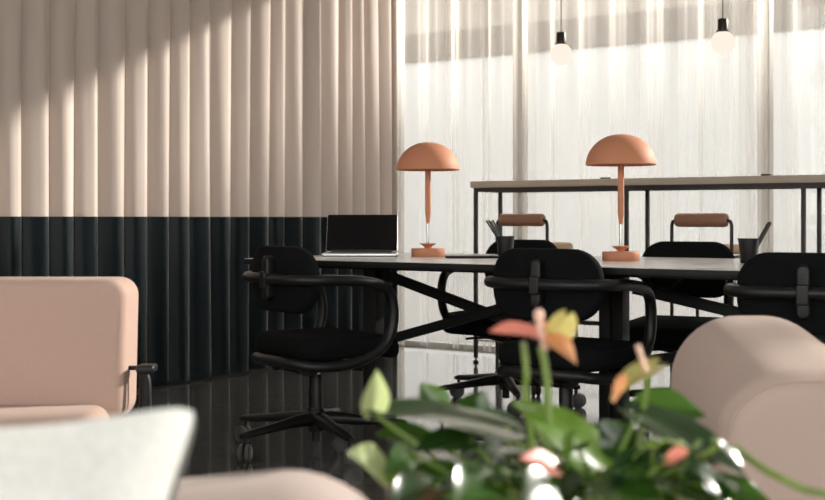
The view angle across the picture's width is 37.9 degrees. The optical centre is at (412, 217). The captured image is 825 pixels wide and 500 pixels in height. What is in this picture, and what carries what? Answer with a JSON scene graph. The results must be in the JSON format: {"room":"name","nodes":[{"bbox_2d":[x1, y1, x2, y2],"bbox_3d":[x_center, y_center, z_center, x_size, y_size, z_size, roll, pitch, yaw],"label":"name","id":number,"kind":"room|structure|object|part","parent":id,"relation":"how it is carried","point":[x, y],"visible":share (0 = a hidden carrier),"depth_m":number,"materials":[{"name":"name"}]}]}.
{"room":"open-plan office","nodes":[
{"label":"open-plan office","id":0,"kind":"room"},
{"bbox_2d":[127,344,669,499],"bbox_3d":[0.700,0.950,2.325,8.600,0.100,9.850,0,0,34],"label":"floor","id":1,"kind":"structure","parent":0,"point":[217,402],"depth_m":5.79,"materials":[{"name":"concrete"}]},
{"bbox_2d":[0,277,157,427],"bbox_3d":[-1.592,0.537,3.131,1.709,0.725,0.943,0,0,0],"label":"armchair","id":2,"kind":"object","parent":1,"relation":"on","point":[68,345],"visible":0.8,"depth_m":3.40,"materials":[{"name":"pink fabric"}]},
{"bbox_3d":[-1.632,0.630,3.020,1.580,0.236,0.720,0,0,0],"label":"seat","id":3,"kind":"part","parent":2,"relation":"part of","materials":[{"name":"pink fabric"}]},
{"bbox_3d":[-0.764,0.432,3.450,0.052,0.022,0.070,0,0,0],"label":"armrest","id":4,"kind":"part","parent":2,"relation":"part of","materials":[{"name":"black plastic"}]},
{"bbox_2d":[174,469,366,499],"bbox_3d":[-0.550,0.587,1.017,1.120,0.627,0.714,0,0,0],"label":"sofa","id":5,"kind":"object","parent":1,"relation":"on","point":[281,484],"visible":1,"depth_m":1.25,"materials":[{"name":"fabric"}]},
{"bbox_2d":[0,408,194,499],"bbox_3d":[-0.408,0.365,1.000,0.434,0.428,0.193,0,0,0],"label":"cushion","id":6,"kind":"object","parent":5,"relation":"on","point":[142,455],"visible":1,"depth_m":1.00,"materials":[{"name":"white fabric"}]},
{"bbox_2d":[235,245,406,466],"bbox_3d":[-0.396,0.503,4.634,0.698,0.794,0.713,0,0,-38],"label":"office chair","id":7,"kind":"object","parent":1,"relation":"on","point":[285,279],"visible":0.96,"depth_m":4.51,"materials":[{"name":"black plastic"}]},
{"bbox_3d":[-0.539,0.780,4.742,0.335,0.066,0.060,0,0,28],"label":"arm","id":8,"kind":"part","parent":7,"relation":"part of","materials":[{"name":"black plastic"}]},
{"bbox_3d":[-0.508,0.780,4.524,0.335,0.066,0.060,0,0,-44],"label":"arm","id":9,"kind":"part","parent":7,"relation":"part of","materials":[{"name":"black plastic"}]},
{"bbox_3d":[-0.497,0.232,4.557,0.082,0.252,0.426,0,0,-38],"label":"backrest","id":10,"kind":"part","parent":7,"relation":"part of","materials":[{"name":"black fabric"}]},
{"bbox_3d":[-0.386,0.390,4.644,0.457,0.365,0.540,0,0,-38],"label":"armrest","id":11,"kind":"part","parent":7,"relation":"part of","materials":[{"name":"black plastic"}]},
{"bbox_3d":[-0.338,0.491,4.682,0.464,0.110,0.450,0,0,-38],"label":"seat","id":12,"kind":"part","parent":7,"relation":"part of","materials":[{"name":"black fabric"}]},
{"bbox_3d":[-0.341,0.780,4.839,0.060,0.066,0.335,0,0,10],"label":"arm","id":13,"kind":"part","parent":7,"relation":"part of","materials":[{"name":"black plastic"}]},
{"bbox_3d":[-0.291,0.780,4.486,0.060,0.066,0.335,0,0,-26],"label":"arm","id":14,"kind":"part","parent":7,"relation":"part of","materials":[{"name":"black plastic"}]},
{"bbox_3d":[-0.264,0.579,4.618,0.159,0.019,0.014,0,0,17],"label":"lever","id":15,"kind":"part","parent":7,"relation":"part of","materials":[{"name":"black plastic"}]},
{"bbox_3d":[-0.188,0.780,4.680,0.335,0.066,0.060,0,0,-8],"label":"arm","id":16,"kind":"part","parent":7,"relation":"part of","materials":[{"name":"black plastic"}]},
{"bbox_2d":[437,239,586,416],"bbox_3d":[0.467,0.503,5.796,0.713,0.794,0.698,0,0,37],"label":"office chair","id":17,"kind":"object","parent":1,"relation":"on","point":[481,327],"visible":0.23,"depth_m":5.70,"materials":[{"name":"black plastic"}]},
{"bbox_3d":[0.276,0.780,5.699,0.335,0.066,0.060,0,0,-22],"label":"arm","id":18,"kind":"part","parent":17,"relation":"part of","materials":[{"name":"black plastic"}]},
{"bbox_3d":[0.328,0.780,5.913,0.060,0.066,0.335,0,0,-41],"label":"arm","id":19,"kind":"part","parent":17,"relation":"part of","materials":[{"name":"black plastic"}]},
{"bbox_3d":[0.335,0.579,5.778,0.159,0.019,0.014,0,0,3],"label":"lever","id":20,"kind":"part","parent":17,"relation":"part of","materials":[{"name":"black plastic"}]},
{"bbox_3d":[0.460,0.390,5.784,0.540,0.365,0.457,0,0,38],"label":"armrest","id":21,"kind":"part","parent":17,"relation":"part of","materials":[{"name":"black plastic"}]},
{"bbox_3d":[0.422,0.491,5.735,0.450,0.110,0.464,0,0,38],"label":"seat","id":22,"kind":"part","parent":17,"relation":"part of","materials":[{"name":"black fabric"}]},
{"bbox_3d":[0.464,0.780,5.583,0.060,0.066,0.335,0,0,-5],"label":"arm","id":23,"kind":"part","parent":17,"relation":"part of","materials":[{"name":"black plastic"}]},
{"bbox_3d":[0.545,0.232,5.895,0.426,0.252,0.082,0,0,38],"label":"backrest","id":24,"kind":"part","parent":17,"relation":"part of","materials":[{"name":"black fabric"}]},
{"bbox_3d":[0.632,0.780,5.727,0.335,0.066,0.060,0,0,13],"label":"arm","id":25,"kind":"part","parent":17,"relation":"part of","materials":[{"name":"black plastic"}]},
{"bbox_2d":[244,252,824,423],"bbox_3d":[1.028,0.535,4.578,3.440,0.730,1.110,0,0,34],"label":"table","id":26,"kind":"object","parent":1,"relation":"on","point":[614,310],"visible":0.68,"depth_m":4.71,"materials":[{"name":"black metal"}]},
{"bbox_2d":[321,215,397,255],"bbox_3d":[-0.233,0.077,5.444,0.336,0.184,0.342,0,0,0],"label":"laptop","id":27,"kind":"object","parent":26,"relation":"on","point":[347,235],"visible":1,"depth_m":5.54,"materials":[{"name":"silver metal"}]},
{"bbox_3d":[-0.173,0.545,5.373,0.068,0.690,0.070,0,0,33],"label":"leg","id":28,"kind":"part","parent":26,"relation":"part of","materials":[{"name":"black metal"}]},
{"bbox_2d":[396,142,459,256],"bbox_3d":[0.068,-0.083,5.303,0.280,0.505,0.280,0,0,34],"label":"table lamp","id":29,"kind":"object","parent":26,"relation":"on","point":[427,157],"visible":1,"depth_m":5.23,"materials":[{"name":"metal"}]},
{"bbox_3d":[0.068,-0.100,5.303,0.025,0.250,0.025,0,0,33],"label":"stem","id":30,"kind":"part","parent":29,"relation":"part of","materials":[{"name":"metal"}]},
{"bbox_3d":[0.068,0.061,5.303,0.012,0.102,0.012,0,0,33],"label":"rod","id":31,"kind":"part","parent":29,"relation":"part of","materials":[{"name":"silver metal"}]},
{"bbox_3d":[0.068,-0.273,5.303,0.280,0.124,0.280,0,0,33],"label":"lamp shade","id":32,"kind":"part","parent":29,"relation":"part of","materials":[{"name":"metal"}]},
{"bbox_3d":[0.068,0.123,5.303,0.074,0.026,0.074,0,0,33],"label":"knob","id":33,"kind":"part","parent":29,"relation":"part of","materials":[{"name":"ceramic"}]},
{"bbox_2d":[445,255,498,257],"bbox_3d":[0.261,0.165,5.148,0.240,0.010,0.160,0,0,0],"label":"notebook","id":34,"kind":"object","parent":26,"relation":"on","point":[446,256],"visible":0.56,"depth_m":5.07,"materials":[{"name":"black paper"}]},
{"bbox_2d":[497,236,514,255],"bbox_3d":[0.395,0.123,5.099,0.082,0.093,0.082,0,0,34],"label":"pen cup","id":35,"kind":"object","parent":26,"relation":"on","point":[504,243],"visible":0.64,"depth_m":5.07,"materials":[{"name":"black plastic"}]},
{"bbox_2d":[485,220,497,239],"bbox_3d":[0.359,0.083,5.087,0.102,0.153,0.008,0,0,0],"label":"pencil","id":36,"kind":"object","parent":35,"relation":"in","point":[492,230],"visible":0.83,"depth_m":5.08,"materials":[{"name":"black wood"}]},
{"bbox_2d":[488,219,498,235],"bbox_3d":[0.367,0.082,5.095,0.097,0.155,0.008,0,0,0],"label":"pencil","id":37,"kind":"object","parent":35,"relation":"in","point":[493,228],"visible":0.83,"depth_m":5.09,"materials":[{"name":"black wood"}]},
{"bbox_2d":[492,219,501,235],"bbox_3d":[0.381,0.082,5.111,0.088,0.156,0.008,0,0,0],"label":"pencil","id":38,"kind":"object","parent":35,"relation":"in","point":[492,219],"visible":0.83,"depth_m":5.11,"materials":[{"name":"black wood"}]},
{"bbox_3d":[0.773,0.545,4.747,0.048,0.690,0.070,0,0,33],"label":"leg","id":39,"kind":"part","parent":26,"relation":"part of","materials":[{"name":"black metal"}]},
{"bbox_3d":[0.818,0.545,4.717,0.048,0.690,0.070,0,0,33],"label":"leg","id":40,"kind":"part","parent":26,"relation":"part of","materials":[{"name":"black metal"}]},
{"bbox_2d":[586,134,656,260],"bbox_3d":[0.833,-0.083,4.797,0.280,0.505,0.280,0,0,34],"label":"table lamp","id":41,"kind":"object","parent":26,"relation":"on","point":[620,151],"visible":1,"depth_m":4.72,"materials":[{"name":"metal"}]},
{"bbox_3d":[0.833,0.061,4.797,0.012,0.102,0.012,0,0,33],"label":"rod","id":42,"kind":"part","parent":41,"relation":"part of","materials":[{"name":"silver metal"}]},
{"bbox_3d":[0.833,-0.100,4.797,0.025,0.250,0.025,0,0,33],"label":"stem","id":43,"kind":"part","parent":41,"relation":"part of","materials":[{"name":"metal"}]},
{"bbox_3d":[0.833,0.123,4.797,0.074,0.026,0.074,0,0,33],"label":"knob","id":44,"kind":"part","parent":41,"relation":"part of","materials":[{"name":"metal"}]},
{"bbox_3d":[0.833,-0.273,4.797,0.280,0.124,0.280,0,0,33],"label":"lamp shade","id":45,"kind":"part","parent":41,"relation":"part of","materials":[{"name":"metal"}]},
{"bbox_2d":[737,238,759,262],"bbox_3d":[1.266,0.123,4.522,0.082,0.093,0.082,0,0,34],"label":"pen cup","id":46,"kind":"object","parent":26,"relation":"on","point":[748,247],"visible":0.73,"depth_m":4.49,"materials":[{"name":"black plastic"}]},
{"bbox_2d":[759,222,769,242],"bbox_3d":[1.301,0.087,4.516,0.091,0.147,0.013,0,0,0],"label":"pen","id":47,"kind":"object","parent":46,"relation":"in","point":[768,223],"visible":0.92,"depth_m":4.51,"materials":[{"name":"black plastic"}]},
{"bbox_2d":[758,222,771,246],"bbox_3d":[1.312,0.087,4.532,0.089,0.147,0.012,0,0,0],"label":"pen","id":48,"kind":"object","parent":46,"relation":"in","point":[770,222],"visible":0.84,"depth_m":4.53,"materials":[{"name":"black plastic"}]},
{"bbox_2d":[495,214,577,372],"bbox_3d":[0.717,0.438,6.935,0.380,0.925,0.429,0,0,34],"label":"bar stool","id":49,"kind":"object","parent":1,"relation":"on","point":[503,219],"visible":0.22,"depth_m":6.78,"materials":[{"name":"brown leather"}]},
{"bbox_3d":[0.618,0.011,6.786,0.276,0.072,0.072,0,0,33],"label":"backrest","id":50,"kind":"part","parent":49,"relation":"part of","materials":[{"name":"brown leather"}]},
{"bbox_3d":[0.618,0.441,6.786,0.339,0.878,0.018,0,0,33],"label":"frame","id":51,"kind":"part","parent":49,"relation":"part of","materials":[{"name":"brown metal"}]},
{"bbox_3d":[0.729,0.165,6.953,0.380,0.053,0.360,0,0,33],"label":"seat","id":52,"kind":"part","parent":49,"relation":"part of","materials":[{"name":"beige wood"}]},
{"bbox_2d":[460,248,656,458],"bbox_3d":[0.536,0.503,4.286,0.713,0.794,0.698,0,0,34],"label":"office chair","id":53,"kind":"object","parent":1,"relation":"on","point":[523,281],"visible":0.64,"depth_m":4.14,"materials":[{"name":"black plastic"}]},
{"bbox_3d":[0.367,0.780,4.346,0.335,0.066,0.060,0,0,11],"label":"arm","id":54,"kind":"part","parent":53,"relation":"part of","materials":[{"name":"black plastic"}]},
{"bbox_3d":[0.462,0.232,4.182,0.426,0.252,0.082,0,0,34],"label":"backrest","id":55,"kind":"part","parent":53,"relation":"part of","materials":[{"name":"black fabric"}]},
{"bbox_3d":[0.577,0.491,4.349,0.450,0.110,0.464,0,0,34],"label":"seat","id":56,"kind":"part","parent":53,"relation":"part of","materials":[{"name":"black fabric"}]},
{"bbox_3d":[0.542,0.390,4.298,0.540,0.365,0.457,0,0,34],"label":"armrest","id":57,"kind":"part","parent":53,"relation":"part of","materials":[{"name":"black plastic"}]},
{"bbox_2d":[347,309,824,499],"bbox_3d":[0.197,0.505,1.481,0.557,0.790,0.419,0,0,0],"label":"anthurium","id":58,"kind":"object","parent":1,"relation":"on","point":[615,462],"visible":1,"depth_m":1.45,"materials":[{"name":"green plant"}]},
{"bbox_3d":[0.063,0.368,1.490,0.235,0.268,0.009,0,0,-16],"label":"stem","id":59,"kind":"part","parent":58,"relation":"part of","materials":[{"name":"green plant"}]},
{"bbox_3d":[0.076,0.388,1.459,0.177,0.226,0.024,0,0,-20],"label":"stem","id":60,"kind":"part","parent":58,"relation":"part of","materials":[{"name":"green plant"}]},
{"bbox_3d":[0.143,0.404,1.432,0.267,0.196,0.031,0,0,-17],"label":"stem","id":61,"kind":"part","parent":58,"relation":"part of","materials":[{"name":"green plant"}]},
{"bbox_3d":[0.152,0.390,1.530,0.261,0.223,0.013,0,0,-6],"label":"stem","id":62,"kind":"part","parent":58,"relation":"part of","materials":[{"name":"green plant"}]},
{"bbox_3d":[0.120,0.388,1.490,0.100,0.225,0.025,0,0,0],"label":"stem","id":63,"kind":"part","parent":58,"relation":"part of","materials":[{"name":"green plant"}]},
{"bbox_3d":[0.185,0.397,1.407,0.235,0.209,0.039,0,0,-43],"label":"stem","id":64,"kind":"part","parent":58,"relation":"part of","materials":[{"name":"green plant"}]},
{"bbox_3d":[0.189,0.391,1.536,0.148,0.220,0.015,0,0,-8],"label":"stem","id":65,"kind":"part","parent":58,"relation":"part of","materials":[{"name":"green plant"}]},
{"bbox_3d":[0.134,0.403,1.468,0.167,0.197,0.017,0,0,-9],"label":"stem","id":66,"kind":"part","parent":58,"relation":"part of","materials":[{"name":"green plant"}]},
{"bbox_3d":[0.175,0.382,1.484,0.119,0.237,0.077,0,0,0],"label":"stem","id":67,"kind":"part","parent":58,"relation":"part of","materials":[{"name":"green plant"}]},
{"bbox_3d":[0.163,0.398,1.508,0.105,0.205,0.020,0,0,41],"label":"stem","id":68,"kind":"part","parent":58,"relation":"part of","materials":[{"name":"green plant"}]},
{"bbox_2d":[489,321,545,340],"bbox_3d":[0.143,0.143,1.490,0.100,0.027,0.071,0,0,0],"label":"flower","id":69,"kind":"object","parent":58,"relation":"on","point":[538,331],"depth_m":1.49,"materials":[{"name":"pink plant"}]},
{"bbox_3d":[0.159,0.322,1.495,0.050,0.337,0.020,0,0,0],"label":"stem","id":70,"kind":"part","parent":58,"relation":"part of","materials":[{"name":"green plant"}]},
{"bbox_3d":[0.185,0.394,1.458,0.170,0.215,0.168,0,0,0],"label":"stem","id":71,"kind":"part","parent":58,"relation":"part of","materials":[{"name":"green plant"}]},
{"bbox_3d":[0.218,0.384,1.488,0.163,0.236,0.019,0,0,35],"label":"stem","id":72,"kind":"part","parent":58,"relation":"part of","materials":[{"name":"green plant"}]},
{"bbox_2d":[519,449,562,475],"bbox_3d":[0.150,0.279,1.365,0.025,0.030,0.063,0,0,44],"label":"flower","id":73,"kind":"object","parent":58,"relation":"on","point":[544,461],"depth_m":1.37,"materials":[{"name":"pink plant"}]},
{"bbox_3d":[0.175,0.324,1.477,0.042,0.334,0.014,0,0,18],"label":"stem","id":74,"kind":"part","parent":58,"relation":"part of","materials":[{"name":"green plant"}]},
{"bbox_2d":[546,309,576,347],"bbox_3d":[0.179,0.136,1.464,0.040,0.051,0.023,0,0,39],"label":"flower","id":75,"kind":"object","parent":58,"relation":"on","point":[561,328],"depth_m":1.46,"materials":[{"name":"yellow plant"}]},
{"bbox_3d":[0.201,0.396,1.458,0.039,0.208,0.040,0,0,0],"label":"stem","id":76,"kind":"part","parent":58,"relation":"part of","materials":[{"name":"green plant"}]},
{"bbox_3d":[0.216,0.407,1.450,0.026,0.185,0.022,0,0,0],"label":"stem","id":77,"kind":"part","parent":58,"relation":"part of","materials":[{"name":"green plant"}]},
{"bbox_3d":[0.188,0.405,1.443,0.074,0.193,0.051,0,0,0],"label":"stem","id":78,"kind":"part","parent":58,"relation":"part of","materials":[{"name":"green plant"}]},
{"bbox_3d":[0.259,0.369,1.487,0.034,0.263,0.059,0,0,0],"label":"stem","id":79,"kind":"part","parent":58,"relation":"part of","materials":[{"name":"green plant"}]},
{"bbox_2d":[611,358,666,399],"bbox_3d":[0.274,0.194,1.443,0.084,0.047,0.032,0,0,-31],"label":"flower","id":80,"kind":"object","parent":58,"relation":"on","point":[643,369],"depth_m":1.45,"materials":[{"name":"plant"}]},
{"bbox_3d":[0.271,0.336,1.483,0.015,0.309,0.061,0,0,-43],"label":"stem","id":81,"kind":"part","parent":58,"relation":"part of","materials":[{"name":"green plant"}]},
{"bbox_3d":[0.263,0.370,1.478,0.101,0.261,0.030,0,0,-44],"label":"stem","id":82,"kind":"part","parent":58,"relation":"part of","materials":[{"name":"green plant"}]},
{"bbox_3d":[0.243,0.380,1.470,0.038,0.243,0.122,0,0,-34],"label":"stem","id":83,"kind":"part","parent":58,"relation":"part of","materials":[{"name":"green plant"}]},
{"bbox_3d":[0.284,0.387,1.436,0.014,0.227,0.062,0,0,0],"label":"stem","id":84,"kind":"part","parent":58,"relation":"part of","materials":[{"name":"green plant"}]},
{"bbox_3d":[0.233,0.389,1.450,0.007,0.225,0.191,0,0,-41],"label":"stem","id":85,"kind":"part","parent":58,"relation":"part of","materials":[{"name":"green plant"}]},
{"bbox_2d":[664,446,688,465],"bbox_3d":[0.300,0.273,1.371,0.017,0.021,0.035,0,0,-33],"label":"flower","id":86,"kind":"object","parent":58,"relation":"on","point":[677,453],"depth_m":1.37,"materials":[{"name":"pink plant"}]},
{"bbox_3d":[0.306,0.376,1.433,0.079,0.230,0.023,0,0,33],"label":"stem","id":87,"kind":"part","parent":58,"relation":"part of","materials":[{"name":"green plant"}]},
{"bbox_3d":[0.257,0.378,1.444,0.194,0.247,0.171,0,0,0],"label":"stem","id":88,"kind":"part","parent":58,"relation":"part of","materials":[{"name":"green plant"}]},
{"bbox_3d":[0.320,0.379,1.474,0.028,0.244,0.165,0,0,-32],"label":"stem","id":89,"kind":"part","parent":58,"relation":"part of","materials":[{"name":"green plant"}]},
{"bbox_3d":[0.427,0.365,1.353,0.037,0.194,0.162,0,0,-27],"label":"stem","id":90,"kind":"part","parent":58,"relation":"part of","materials":[{"name":"green plant"}]},
{"bbox_2d":[470,174,824,362],"bbox_3d":[2.360,0.336,6.347,4.570,1.128,0.350,0,0,34],"label":"bar table","id":91,"kind":"object","parent":1,"relation":"on","point":[803,182],"visible":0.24,"depth_m":6.89,"materials":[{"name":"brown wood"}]},
{"bbox_3d":[0.394,0.354,7.462,0.022,1.032,0.022,0,0,33],"label":"leg","id":92,"kind":"part","parent":91,"relation":"part of","materials":[{"name":"brown metal"}]},
{"bbox_3d":[0.811,0.759,7.186,0.980,0.009,0.006,0,0,33],"label":"foot rail","id":93,"kind":"part","parent":91,"relation":"part of","materials":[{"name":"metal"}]},
{"bbox_3d":[0.565,0.354,7.721,0.022,1.032,0.022,0,0,33],"label":"leg","id":94,"kind":"part","parent":91,"relation":"part of","materials":[{"name":"brown metal"}]},
{"bbox_3d":[0.811,0.615,7.186,0.980,0.026,0.016,0,0,33],"label":"foot rail","id":95,"kind":"part","parent":91,"relation":"part of","materials":[{"name":"brown metal"}]},
{"bbox_3d":[1.232,0.354,6.907,0.022,1.032,0.022,0,0,33],"label":"leg","id":96,"kind":"part","parent":91,"relation":"part of","materials":[{"name":"brown metal"}]},
{"bbox_3d":[1.403,0.354,7.166,0.022,1.032,0.022,0,0,33],"label":"leg","id":97,"kind":"part","parent":91,"relation":"part of","materials":[{"name":"brown metal"}]},
{"bbox_3d":[2.360,-0.174,6.347,4.530,0.025,0.332,0,0,33],"label":"rail","id":98,"kind":"part","parent":91,"relation":"part of","materials":[{"name":"brown metal"}]},
{"bbox_3d":[2.070,0.354,6.353,0.022,1.032,0.022,0,0,33],"label":"leg","id":99,"kind":"part","parent":91,"relation":"part of","materials":[{"name":"brown metal"}]},
{"bbox_3d":[2.241,0.354,6.611,0.022,1.032,0.022,0,0,33],"label":"leg","id":100,"kind":"part","parent":91,"relation":"part of","materials":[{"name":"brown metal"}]},
{"bbox_2d":[629,241,736,423],"bbox_3d":[1.189,0.503,5.304,0.713,0.794,0.698,0,0,26],"label":"office chair","id":101,"kind":"object","parent":1,"relation":"on","point":[671,331],"visible":0.22,"depth_m":5.33,"materials":[{"name":"black plastic"}]},
{"bbox_3d":[1.029,0.780,5.391,0.335,0.066,0.060,0,0,37],"label":"arm","id":102,"kind":"part","parent":101,"relation":"part of","materials":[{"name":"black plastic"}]},
{"bbox_3d":[1.064,0.579,5.260,0.159,0.019,0.014,0,0,-9],"label":"lever","id":103,"kind":"part","parent":101,"relation":"part of","materials":[{"name":"black plastic"}]},
{"bbox_3d":[1.159,0.491,5.236,0.450,0.110,0.464,0,0,25],"label":"seat","id":104,"kind":"part","parent":101,"relation":"part of","materials":[{"name":"black fabric"}]},
{"bbox_3d":[1.246,0.232,5.418,0.426,0.252,0.082,0,0,25],"label":"backrest","id":105,"kind":"part","parent":101,"relation":"part of","materials":[{"name":"black fabric"}]},
{"bbox_3d":[1.185,0.390,5.292,0.540,0.365,0.457,0,0,25],"label":"armrest","id":106,"kind":"part","parent":101,"relation":"part of","materials":[{"name":"black plastic"}]},
{"bbox_2d":[669,213,739,387],"bbox_3d":[1.592,0.438,6.355,0.380,0.925,0.429,0,0,34],"label":"bar stool","id":107,"kind":"object","parent":1,"relation":"on","point":[680,219],"visible":0.22,"depth_m":6.19,"materials":[{"name":"brown leather"}]},
{"bbox_3d":[1.494,0.011,6.207,0.276,0.072,0.072,0,0,33],"label":"backrest","id":108,"kind":"part","parent":107,"relation":"part of","materials":[{"name":"brown leather"}]},
{"bbox_3d":[1.604,0.165,6.373,0.380,0.053,0.360,0,0,33],"label":"seat","id":109,"kind":"part","parent":107,"relation":"part of","materials":[{"name":"beige leather"}]},
{"bbox_2d":[671,316,824,499],"bbox_3d":[1.079,0.559,2.480,1.003,0.681,0.540,0,0,0],"label":"lounge chair","id":110,"kind":"object","parent":1,"relation":"on","point":[758,382],"visible":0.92,"depth_m":2.26,"materials":[{"name":"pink fabric"}]},
{"bbox_2d":[723,252,824,334],"bbox_3d":[1.269,0.503,3.801,0.713,0.794,0.698,0,0,27],"label":"office chair","id":111,"kind":"object","parent":1,"relation":"on","point":[789,286],"visible":0.44,"depth_m":3.67,"materials":[{"name":"black plastic"}]},
{"bbox_3d":[1.274,0.390,3.814,0.540,0.365,0.457,0,0,27],"label":"armrest","id":112,"kind":"part","parent":111,"relation":"part of","materials":[{"name":"black plastic"}]},
{"bbox_3d":[0.672,-3.050,2.283,8.600,0.100,9.950,0,0,33],"label":"ceiling","id":113,"kind":"structure","parent":0,"visible":0},
{"bbox_2d":[0,0,396,388],"bbox_3d":[-1.574,-1.058,6.037,0.090,3.885,5.331,0,0,34],"label":"curtain","id":114,"kind":"object","parent":113,"relation":"hanging from","point":[157,145],"visible":0.66,"depth_m":6.62,"materials":[{"name":"beige fabric"}]},
{"bbox_2d":[398,0,516,350],"bbox_3d":[0.316,-1.060,8.069,1.140,3.880,0.114,0,0,34],"label":"sheer curtain","id":115,"kind":"object","parent":113,"relation":"hanging from","point":[402,1],"visible":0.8,"depth_m":8.11,"materials":[{"name":"white fabric"}]},
{"bbox_2d":[550,0,571,64],"bbox_3d":[0.851,-1.942,6.872,0.126,2.133,0.126,0,0,34],"label":"pendant lamp","id":116,"kind":"object","parent":113,"relation":"hanging from","point":[561,53],"visible":1,"depth_m":6.84,"materials":[{"name":"white glass"}]},
{"bbox_2d":[555,32,566,44],"bbox_3d":[0.851,-1.028,6.872,0.068,0.071,0.068,0,0,33],"label":"socket","id":117,"kind":"object","parent":116,"relation":"attached to","point":[560,36],"depth_m":6.85,"materials":[{"name":"brown metal"}]},
{"bbox_3d":[0.851,-0.936,6.872,0.126,0.123,0.126,0,0,33],"label":"bulb","id":118,"kind":"part","parent":116,"relation":"part of","materials":[{"name":"white glass"}]},
{"bbox_3d":[0.851,-2.033,6.872,0.005,1.950,0.005,0,0,11],"label":"cord","id":119,"kind":"part","parent":116,"relation":"part of","materials":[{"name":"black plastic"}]},
{"bbox_2d":[551,0,703,353],"bbox_3d":[1.423,-1.060,7.476,1.600,3.880,0.104,0,0,34],"label":"sheer curtain","id":120,"kind":"object","parent":113,"relation":"hanging from","point":[552,1],"visible":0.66,"depth_m":7.57,"materials":[{"name":"white fabric"}]},
{"bbox_2d":[711,0,734,54],"bbox_3d":[1.642,-1.931,6.348,0.126,2.133,0.126,0,0,34],"label":"pendant lamp","id":121,"kind":"object","parent":113,"relation":"hanging from","point":[722,41],"visible":1,"depth_m":6.31,"materials":[{"name":"white glass"}]},
{"bbox_2d":[716,18,728,32],"bbox_3d":[1.642,-1.018,6.348,0.068,0.071,0.068,0,0,33],"label":"socket","id":122,"kind":"object","parent":121,"relation":"attached to","point":[722,25],"depth_m":6.32,"materials":[{"name":"brown metal"}]},
{"bbox_3d":[1.642,-0.926,6.348,0.126,0.123,0.126,0,0,33],"label":"bulb","id":123,"kind":"part","parent":121,"relation":"part of","materials":[{"name":"white glass"}]},
{"bbox_2d":[758,0,761,175],"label":"sheer curtain","id":124,"kind":"object","parent":113,"relation":"hanging from","point":[760,136],"depth_m":6.95,"materials":[{"name":"white fabric"}]},
{"bbox_2d":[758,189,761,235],"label":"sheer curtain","id":125,"kind":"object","parent":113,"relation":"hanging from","point":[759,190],"depth_m":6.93,"materials":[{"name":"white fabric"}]},
{"bbox_2d":[794,0,796,174],"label":"sheer curtain","id":126,"kind":"object","parent":113,"relation":"hanging from","point":[795,109],"depth_m":6.84,"materials":[{"name":"white fabric"}]},
{"bbox_2d":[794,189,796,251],"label":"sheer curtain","id":127,"kind":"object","parent":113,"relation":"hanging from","point":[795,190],"depth_m":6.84,"materials":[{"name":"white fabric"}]},
{"bbox_3d":[2.126,-2.560,7.197,5.600,0.880,0.150,0,0,33],"label":"wall","id":128,"kind":"structure","parent":0,"visible":0},
{"bbox_2d":[396,0,772,349],"bbox_3d":[2.154,-0.610,7.149,5.500,3.020,0.080,0,0,34],"label":"window","id":129,"kind":"structure","parent":128,"relation":"in","point":[521,5],"depth_m":8.05,"materials":[{"name":"silver metal"}]},
{"label":"outside","id":130,"kind":"structure","parent":0,"visible":0},
{"bbox_2d":[404,271,824,354],"bbox_3d":[18.562,1.000,28.044,80.000,0.100,52.740,0,0,34],"label":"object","id":131,"kind":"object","parent":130,"point":[415,303],"depth_m":13.03,"materials":[{"name":"grey"}]},
{"bbox_2d":[404,0,824,258],"bbox_3d":[24.880,-4.275,19.472,100.000,10.450,8.060,0,0,34],"label":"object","id":132,"kind":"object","parent":131,"relation":"on","point":[617,36],"visible":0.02,"depth_m":28.12,"materials":[{"name":"grey fabric"}]}
]}

